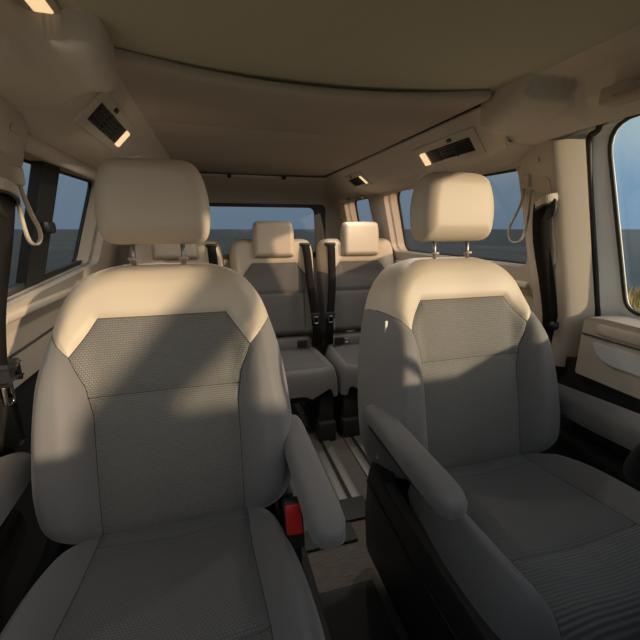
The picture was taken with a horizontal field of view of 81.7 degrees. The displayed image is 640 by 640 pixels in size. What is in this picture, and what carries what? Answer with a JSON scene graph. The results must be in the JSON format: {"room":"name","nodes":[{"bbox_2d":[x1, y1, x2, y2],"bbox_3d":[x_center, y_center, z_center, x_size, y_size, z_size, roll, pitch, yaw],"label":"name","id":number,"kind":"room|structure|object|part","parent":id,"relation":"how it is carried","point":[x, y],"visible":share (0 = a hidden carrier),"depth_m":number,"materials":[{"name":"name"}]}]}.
{"room":"vehicle interior","nodes":[
{"label":"vehicle interior","id":0,"kind":"room"},
{"bbox_2d":[6,153,129,581],"bbox_3d":[-1.062,-0.013,1.893,0.240,1.400,2.000,-4,14,-15],"label":"wall","id":1,"kind":"structure","parent":0,"point":[32,312],"depth_m":1.17,"materials":[{"name":"beige plastic"}]},
{"bbox_2d":[0,177,26,456],"bbox_3d":[-0.742,0.053,0.894,0.155,0.752,0.090,-1,14,-4],"label":"belt","id":2,"kind":"object","parent":1,"relation":"attached to","point":[12,435],"visible":0.99,"depth_m":0.89,"materials":[{"name":"black fabric"}]},
{"bbox_3d":[-0.775,0.183,0.921,0.010,0.065,0.043,-4,14,-15],"label":"tongue plate","id":3,"kind":"part","parent":2,"relation":"part of","materials":[{"name":"silver metal"}]},
{"bbox_2d":[0,97,28,631],"bbox_3d":[-0.774,0.228,0.914,0.257,1.400,0.213,-4,14,-15],"label":"trim","id":4,"kind":"structure","parent":1,"relation":"attached to","point":[13,126],"depth_m":0.84,"materials":[{"name":"beige plastic"}]},
{"bbox_3d":[-0.727,-0.228,0.844,0.088,0.280,0.095,-4,14,-15],"label":"belt panel","id":5,"kind":"part","parent":4,"relation":"part of","materials":[{"name":"beige plastic"}]},
{"bbox_2d":[0,452,30,633],"bbox_3d":[-0.559,0.420,-0.032,0.267,1.480,1.950,-4,14,-15],"label":"door","id":6,"kind":"structure","parent":1,"relation":"in","point":[15,468],"depth_m":0.84,"materials":[{"name":"white plastic"}]},
{"bbox_3d":[-0.612,0.453,0.451,0.120,0.105,1.005,-4,14,-15],"label":"armrest","id":7,"kind":"part","parent":6,"relation":"part of","materials":[{"name":"grey fabric"}]},
{"bbox_2d":[11,166,42,245],"bbox_3d":[-0.705,-0.270,0.887,0.027,0.180,0.067,-4,14,-15],"label":"strap loop","id":8,"kind":"object","parent":1,"relation":"hanging from","point":[17,177],"visible":0.91,"depth_m":0.87,"materials":[{"name":"beige plastic"}]},
{"bbox_3d":[-1.141,0.333,1.955,0.050,0.700,2.000,-4,14,-15],"label":"panel","id":9,"kind":"part","parent":1,"relation":"part of","materials":[{"name":"black plastic"}]},
{"bbox_2d":[7,159,91,297],"bbox_3d":[-0.966,-0.311,1.302,0.182,0.462,0.954,-4,14,-15],"label":"window","id":10,"kind":"structure","parent":1,"relation":"in","point":[44,176],"depth_m":1.20,"materials":[{"name":"black plastic"}]},
{"bbox_3d":[-1.000,-0.135,1.314,0.020,0.085,0.902,-4,14,-15],"label":"rail","id":11,"kind":"part","parent":10,"relation":"part of","materials":[{"name":"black plastic"}]},
{"bbox_2d":[25,132,96,180],"bbox_3d":[-0.836,-0.539,1.337,0.020,0.050,1.000,-4,14,-15],"label":"trim","id":12,"kind":"structure","parent":1,"relation":"attached to","point":[35,148],"depth_m":1.04,"materials":[{"name":"beige plastic"}]},
{"bbox_2d":[224,206,346,356],"bbox_3d":[-0.538,-0.315,3.040,1.600,1.440,0.060,-4,14,-15],"label":"wall","id":13,"kind":"structure","parent":0,"point":[322,349],"depth_m":3.24,"materials":[{"name":"beige plastic"}]},
{"bbox_2d":[209,203,325,258],"bbox_3d":[-0.526,-0.710,2.946,1.172,0.431,0.088,-4,14,-15],"label":"window","id":14,"kind":"structure","parent":13,"relation":"in","point":[319,210],"depth_m":2.99,"materials":[{"name":"black plastic"}]},
{"bbox_2d":[200,173,340,205],"bbox_3d":[-0.468,-0.927,2.629,1.440,0.175,0.455,-4,14,-15],"label":"headliner","id":15,"kind":"structure","parent":13,"relation":"attached to","point":[220,188],"depth_m":2.66},
{"bbox_2d":[324,200,342,238],"bbox_3d":[0.154,-0.669,3.033,0.226,0.730,0.160,-4,14,-15],"label":"trim","id":16,"kind":"structure","parent":13,"relation":"attached to","point":[333,218],"depth_m":3.01,"materials":[{"name":"beige plastic"}]},
{"bbox_2d":[56,0,639,91],"bbox_3d":[-0.140,-0.758,1.469,1.720,0.110,3.070,-4,14,-15],"label":"ceiling","id":17,"kind":"structure","parent":0,"point":[372,45],"depth_m":0.71,"materials":[{"name":"beige fabric"}]},
{"bbox_2d":[18,0,61,13],"bbox_3d":[-0.452,-0.510,0.591,0.056,0.013,0.068,-4,14,-15],"label":"recessed light","id":18,"kind":"object","parent":17,"relation":"in","point":[44,6],"visible":1,"depth_m":0.60,"materials":[{"name":"beige plastic"}]},
{"bbox_2d":[0,0,170,169],"bbox_3d":[-0.736,-0.625,1.275,0.334,0.175,2.990,-4,14,-15],"label":"headliner","id":19,"kind":"structure","parent":17,"relation":"attached to","point":[53,65],"depth_m":0.71},
{"bbox_2d":[73,92,136,152],"bbox_3d":[-0.569,-0.527,1.003,0.079,0.073,0.398,-4,14,-15],"label":"air vent","id":20,"kind":"object","parent":19,"relation":"attached to","point":[101,117],"visible":0.98,"depth_m":0.94,"materials":[{"name":"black plastic"}]},
{"bbox_2d":[88,103,119,136],"bbox_3d":[-0.549,-0.508,0.943,0.041,0.037,0.186,-4,14,-15],"label":"outlet","id":21,"kind":"object","parent":20,"relation":"attached to","point":[103,118],"depth_m":0.93,"materials":[{"name":"black plastic"}]},
{"bbox_3d":[-0.583,-0.536,1.062,0.041,0.038,0.084,-4,14,-15],"label":"switch panel","id":22,"kind":"part","parent":20,"relation":"part of","materials":[{"name":"grey plastic"}]},
{"bbox_2d":[115,131,129,146],"bbox_3d":[-0.602,-0.551,1.126,0.055,0.040,0.036,1,14,3],"label":"lamp","id":23,"kind":"object","parent":20,"relation":"attached to","point":[126,135],"depth_m":1.12,"materials":[{"name":"white plastic"}]},
{"bbox_2d":[114,47,491,175],"bbox_3d":[-0.203,-0.747,1.589,0.916,0.031,1.575,-4,14,-15],"label":"liner","id":24,"kind":"object","parent":17,"relation":"attached to","point":[209,120],"visible":0.98,"depth_m":1.12,"materials":[{"name":"beige fabric"}]},
{"bbox_2d":[199,102,483,177],"bbox_3d":[-0.213,-0.765,1.649,0.995,0.022,1.610,-4,14,-15],"label":"gap","id":25,"kind":"structure","parent":17,"relation":"attached to","point":[479,105],"depth_m":1.89,"materials":[{"name":"black plastic"}]},
{"bbox_2d":[325,25,639,201],"bbox_3d":[0.473,-0.704,1.606,0.355,0.180,2.990,-4,14,-15],"label":"headliner","id":26,"kind":"structure","parent":17,"relation":"attached to","point":[559,101],"depth_m":0.99},
{"bbox_2d":[345,171,372,188],"bbox_3d":[0.222,-0.805,2.135,0.079,0.073,0.256,-4,14,-15],"label":"air vent","id":27,"kind":"object","parent":26,"relation":"attached to","point":[357,179],"visible":1,"depth_m":2.11,"materials":[{"name":"black plastic"}]},
{"bbox_2d":[412,126,486,170],"bbox_3d":[0.453,-0.609,1.337,0.079,0.073,0.398,-4,14,-15],"label":"air vent","id":28,"kind":"object","parent":26,"relation":"attached to","point":[466,143],"visible":1,"depth_m":1.29,"materials":[{"name":"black plastic"}]},
{"bbox_2d":[419,153,430,165],"bbox_3d":[0.416,-0.633,1.459,0.055,0.040,0.036,-9,17,-33],"label":"lamp","id":29,"kind":"object","parent":28,"relation":"attached to","point":[424,158],"depth_m":1.45,"materials":[{"name":"white plastic"}]},
{"bbox_3d":[0.434,-0.618,1.394,0.041,0.038,0.084,-4,14,-15],"label":"switch panel","id":30,"kind":"part","parent":28,"relation":"part of","materials":[{"name":"grey plastic"}]},
{"bbox_2d":[438,137,474,157],"bbox_3d":[0.469,-0.590,1.276,0.041,0.037,0.186,-4,14,-15],"label":"outlet","id":31,"kind":"object","parent":28,"relation":"attached to","point":[454,147],"depth_m":1.26,"materials":[{"name":"black plastic"}]},
{"bbox_2d":[598,79,639,107],"bbox_3d":[0.713,-0.456,0.658,0.072,0.053,0.425,-4,14,-15],"label":"handle","id":32,"kind":"object","parent":26,"relation":"attached to","point":[627,91],"visible":1,"depth_m":0.80,"materials":[{"name":"beige plastic"}]},
{"bbox_2d":[290,395,409,639],"bbox_3d":[-0.009,0.859,1.385,1.900,0.050,4.100,-4,14,-15],"label":"floor","id":33,"kind":"structure","parent":0,"point":[347,564],"depth_m":1.31,"materials":[{"name":"brown carpet"}]},
{"bbox_2d":[0,157,345,639],"bbox_3d":[-0.315,0.308,0.765,0.673,1.316,0.928,-4,14,-15],"label":"passenger seat","id":34,"kind":"object","parent":33,"relation":"on","point":[167,442],"visible":1,"depth_m":0.88,"materials":[{"name":"grey fabric"}]},
{"bbox_3d":[-0.490,-0.172,0.971,0.012,0.091,0.022,-4,14,-15],"label":"headrest post","id":35,"kind":"part","parent":34,"relation":"part of","materials":[{"name":"grey metal"}]},
{"bbox_3d":[-0.374,0.287,0.939,0.410,0.586,0.151,-4,14,-15],"label":"panel","id":36,"kind":"part","parent":34,"relation":"part of","materials":[{"name":"fabric"}]},
{"bbox_3d":[-0.408,-0.047,0.983,0.552,0.194,0.232,-4,14,-15],"label":"panel","id":37,"kind":"part","parent":34,"relation":"part of","materials":[{"name":"beige leather"}]},
{"bbox_2d":[54,507,269,639],"bbox_3d":[-0.318,0.590,0.806,0.370,0.169,0.392,-4,14,-15],"label":"cushion","id":38,"kind":"object","parent":34,"relation":"on","point":[165,573],"depth_m":0.75,"materials":[{"name":"fabric"}]},
{"bbox_3d":[-0.371,-0.180,1.004,0.012,0.091,0.022,-4,14,-15],"label":"headrest post","id":39,"kind":"part","parent":34,"relation":"part of","materials":[{"name":"grey metal"}]},
{"bbox_2d":[241,628,272,639],"bbox_3d":[-0.241,0.636,0.538,0.379,0.140,0.175,-4,14,-15],"label":"cushion","id":40,"kind":"object","parent":34,"relation":"on","point":[246,633],"depth_m":0.65,"materials":[{"name":"fabric"}]},
{"bbox_3d":[-0.310,0.781,0.825,0.516,0.370,0.550,-4,14,-15],"label":"seat","id":41,"kind":"part","parent":34,"relation":"part of","materials":[{"name":"black fabric"}]},
{"bbox_3d":[-0.035,0.346,0.872,0.075,0.069,0.439,-4,14,-15],"label":"armrest","id":42,"kind":"part","parent":34,"relation":"part of","materials":[{"name":"grey fabric"}]},
{"bbox_2d":[129,239,223,266],"bbox_3d":[-0.751,0.074,1.992,0.532,1.185,0.617,-4,14,-15],"label":"seat","id":43,"kind":"object","parent":33,"relation":"on","point":[209,251],"visible":0.2,"depth_m":2.00,"materials":[{"name":"beige leather"}]},
{"bbox_2d":[229,221,337,441],"bbox_3d":[-0.231,0.039,2.134,0.532,1.185,0.617,-4,14,-15],"label":"seat","id":44,"kind":"object","parent":33,"relation":"on","point":[279,266],"visible":0.73,"depth_m":2.17,"materials":[{"name":"grey fabric"}]},
{"bbox_3d":[-0.283,-0.372,2.221,0.508,0.224,0.168,-4,14,-15],"label":"panel","id":45,"kind":"part","parent":44,"relation":"part of","materials":[{"name":"beige leather"}]},
{"bbox_3d":[-0.269,-0.111,2.234,0.400,0.460,0.105,-4,14,-15],"label":"panel","id":46,"kind":"part","parent":44,"relation":"part of","materials":[{"name":"fabric"}]},
{"bbox_2d":[280,349,325,371],"bbox_3d":[-0.215,0.295,2.139,0.420,0.155,0.360,-4,14,-15],"label":"cushion","id":47,"kind":"object","parent":44,"relation":"on","point":[293,359],"depth_m":2.11,"materials":[{"name":"fabric"}]},
{"bbox_2d":[294,402,359,499],"bbox_3d":[-0.101,0.579,2.397,0.100,0.010,1.730,-4,14,-15],"label":"rail","id":48,"kind":"object","parent":33,"relation":"on","point":[339,478],"visible":0.48,"depth_m":1.84,"materials":[{"name":"silver metal"}]},
{"bbox_2d":[304,522,357,552],"bbox_3d":[0.026,0.822,1.402,0.220,0.013,0.090,-4,14,-15],"label":"rail cover","id":49,"kind":"object","parent":33,"relation":"on","point":[310,546],"visible":0.45,"depth_m":1.39,"materials":[{"name":"grey plastic"}]},
{"bbox_2d":[338,495,365,521],"bbox_3d":[0.136,0.788,1.543,0.140,0.013,0.120,-4,14,-15],"label":"rail cover","id":50,"kind":"object","parent":33,"relation":"on","point":[353,508],"visible":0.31,"depth_m":1.54,"materials":[{"name":"grey plastic"}]},
{"bbox_2d":[336,426,370,477],"bbox_3d":[0.073,0.568,2.444,0.100,0.010,1.730,-4,14,-15],"label":"rail","id":51,"kind":"object","parent":33,"relation":"on","point":[355,444],"visible":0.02,"depth_m":1.94,"materials":[{"name":"silver metal"}]},
{"bbox_2d":[316,222,393,437],"bbox_3d":[0.289,0.004,2.276,0.532,1.185,0.617,-4,14,-15],"label":"seat","id":52,"kind":"object","parent":33,"relation":"on","point":[347,267],"visible":0.59,"depth_m":2.28,"materials":[{"name":"grey fabric"}]},
{"bbox_2d":[334,344,358,363],"bbox_3d":[0.304,0.260,2.281,0.420,0.155,0.360,-4,14,-15],"label":"cushion","id":53,"kind":"object","parent":52,"relation":"on","point":[348,353],"depth_m":2.23,"materials":[{"name":"fabric"}]},
{"bbox_3d":[0.237,-0.407,2.363,0.508,0.224,0.168,-4,14,-15],"label":"panel","id":54,"kind":"part","parent":52,"relation":"part of","materials":[{"name":"beige leather"}]},
{"bbox_3d":[0.251,-0.146,2.375,0.400,0.460,0.105,-4,14,-15],"label":"panel","id":55,"kind":"part","parent":52,"relation":"part of","materials":[{"name":"fabric"}]},
{"bbox_2d":[319,579,399,639],"bbox_3d":[0.196,1.001,0.680,0.265,0.012,1.105,-4,14,-15],"label":"floor mat","id":56,"kind":"object","parent":33,"relation":"on","point":[357,611],"visible":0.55,"depth_m":1.11,"materials":[{"name":"black carpet"}]},
{"bbox_2d":[358,172,639,639],"bbox_3d":[0.507,0.253,0.989,0.673,1.316,0.928,-4,14,-15],"label":"seat","id":57,"kind":"object","parent":33,"relation":"on","point":[475,531],"visible":1,"depth_m":1.05,"materials":[{"name":"grey fabric"}]},
{"bbox_3d":[0.531,0.724,1.054,0.516,0.370,0.550,-4,14,-15],"label":"seat","id":58,"kind":"part","parent":57,"relation":"part of","materials":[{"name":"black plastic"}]},
{"bbox_3d":[0.218,0.329,0.942,0.075,0.069,0.439,-4,14,-15],"label":"armrest","id":59,"kind":"part","parent":57,"relation":"part of","materials":[{"name":"grey fabric"}]},
{"bbox_3d":[0.373,-0.230,1.207,0.012,0.091,0.022,-4,14,-15],"label":"headrest post","id":60,"kind":"part","parent":57,"relation":"part of","materials":[{"name":"grey metal"}]},
{"bbox_3d":[0.432,-0.103,1.212,0.552,0.194,0.232,-4,14,-15],"label":"panel","id":61,"kind":"part","parent":57,"relation":"part of","materials":[{"name":"beige leather"}]},
{"bbox_3d":[0.493,-0.238,1.239,0.012,0.091,0.022,-4,14,-15],"label":"headrest post","id":62,"kind":"part","parent":57,"relation":"part of","materials":[{"name":"grey metal"}]},
{"bbox_3d":[0.467,0.231,1.169,0.410,0.586,0.151,-4,14,-15],"label":"panel","id":63,"kind":"part","parent":57,"relation":"part of","materials":[{"name":"fabric"}]},
{"bbox_2d":[445,454,634,559],"bbox_3d":[0.523,0.533,1.036,0.370,0.169,0.392,-4,14,-15],"label":"cushion","id":64,"kind":"object","parent":57,"relation":"on","point":[530,506],"depth_m":0.95,"materials":[{"name":"fabric"}]},
{"bbox_2d":[509,524,639,639],"bbox_3d":[0.599,0.580,0.767,0.379,0.140,0.175,-4,14,-15],"label":"cushion","id":65,"kind":"object","parent":57,"relation":"on","point":[589,584],"depth_m":0.74,"materials":[{"name":"fabric"}]},
{"bbox_3d":[0.415,0.690,-0.208,1.620,0.938,0.970,-4,14,-15],"label":"dashboard","id":66,"kind":"object","parent":33,"relation":"on","visible":0},
{"bbox_2d":[623,442,639,485],"bbox_3d":[0.673,0.170,0.543,0.355,0.359,0.385,4,14,17],"label":"steering wheel","id":67,"kind":"object","parent":66,"relation":"attached to","point":[631,466],"visible":1,"depth_m":0.60,"materials":[{"name":"black leather"}]},
{"bbox_2d":[340,168,533,330],"bbox_3d":[0.520,-0.119,2.325,0.227,1.400,2.000,-4,14,-15],"label":"wall","id":68,"kind":"structure","parent":0,"point":[384,209],"depth_m":2.34,"materials":[{"name":"beige plastic"}]},
{"bbox_2d":[355,198,367,221],"bbox_3d":[0.386,-0.770,2.827,0.110,0.323,0.583,-4,14,-15],"label":"window","id":69,"kind":"structure","parent":68,"relation":"in","point":[364,198],"depth_m":3.00,"materials":[{"name":"black rubber"}]},
{"bbox_2d":[374,158,520,195],"bbox_3d":[0.514,-0.679,1.800,0.020,0.050,1.200,-4,14,-15],"label":"trim","id":70,"kind":"structure","parent":68,"relation":"attached to","point":[516,164],"depth_m":1.38,"materials":[{"name":"beige plastic"}]},
{"bbox_2d":[397,169,525,263],"bbox_3d":[0.673,-0.508,1.870,0.130,0.394,1.182,-4,14,-15],"label":"window","id":71,"kind":"structure","parent":68,"relation":"in","point":[513,170],"depth_m":1.98,"materials":[{"name":"black plastic"}]},
{"bbox_2d":[507,174,531,242],"bbox_3d":[0.686,-0.377,1.264,0.029,0.223,0.069,-4,14,-15],"label":"strap loop","id":72,"kind":"object","parent":68,"relation":"hanging from","point":[525,182],"visible":1,"depth_m":1.24,"materials":[{"name":"beige fabric"}]},
{"bbox_2d":[532,193,558,342],"bbox_3d":[0.776,-0.094,1.282,0.162,0.651,0.079,-4,14,-15],"label":"belt","id":73,"kind":"object","parent":68,"relation":"attached to","point":[540,229],"visible":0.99,"depth_m":1.26,"materials":[{"name":"black fabric"}]},
{"bbox_2d":[519,138,594,453],"bbox_3d":[0.804,0.122,1.345,0.257,1.400,0.213,-4,14,-15],"label":"trim","id":74,"kind":"structure","parent":68,"relation":"attached to","point":[559,166],"depth_m":1.21,"materials":[{"name":"beige plastic"}]},
{"bbox_3d":[0.743,-0.327,1.244,0.088,0.280,0.095,-4,14,-15],"label":"belt panel","id":75,"kind":"part","parent":74,"relation":"part of","materials":[{"name":"beige plastic"}]},
{"bbox_2d":[548,114,639,491],"bbox_3d":[1.123,0.307,0.427,0.267,1.480,1.950,-4,14,-15],"label":"door","id":76,"kind":"structure","parent":68,"relation":"in","point":[603,411],"depth_m":1.15,"materials":[{"name":"white plastic"}]},
{"bbox_3d":[0.929,0.350,0.871,0.120,0.105,1.005,-4,14,-15],"label":"armrest","id":77,"kind":"part","parent":76,"relation":"part of","materials":[{"name":"grey plastic"}]},
{"bbox_3d":[1.186,0.711,0.491,0.100,0.665,1.850,-4,14,-15],"label":"panel","id":78,"kind":"part","parent":76,"relation":"part of","materials":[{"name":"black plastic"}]},
{"bbox_3d":[1.165,0.301,0.413,0.115,0.238,1.805,-4,14,-15],"label":"panel","id":79,"kind":"part","parent":76,"relation":"part of","materials":[{"name":"beige plastic"}]},
{"label":"outside","id":80,"kind":"structure","parent":0,"visible":0},
{"bbox_2d":[9,229,639,288],"bbox_3d":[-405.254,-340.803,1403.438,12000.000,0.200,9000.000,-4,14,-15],"label":"sea","id":81,"kind":"structure","parent":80,"point":[497,245],"depth_m":95.61,"materials":[{"name":"liquid"}]},
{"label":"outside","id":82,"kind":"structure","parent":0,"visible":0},
{"bbox_2d":[347,288,639,331],"bbox_3d":[0.018,2.592,1.712,34.000,3.028,34.000,-4,14,-15],"label":"ground","id":83,"kind":"structure","parent":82,"point":[632,290],"depth_m":8.72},
{"bbox_2d":[627,285,639,311],"bbox_3d":[4.751,-0.129,5.900,9.810,0.874,8.637,11,17,37],"label":"grass","id":84,"kind":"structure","parent":83,"relation":"on","point":[635,301],"depth_m":7.68,"materials":[{"name":"plant"}]}
]}

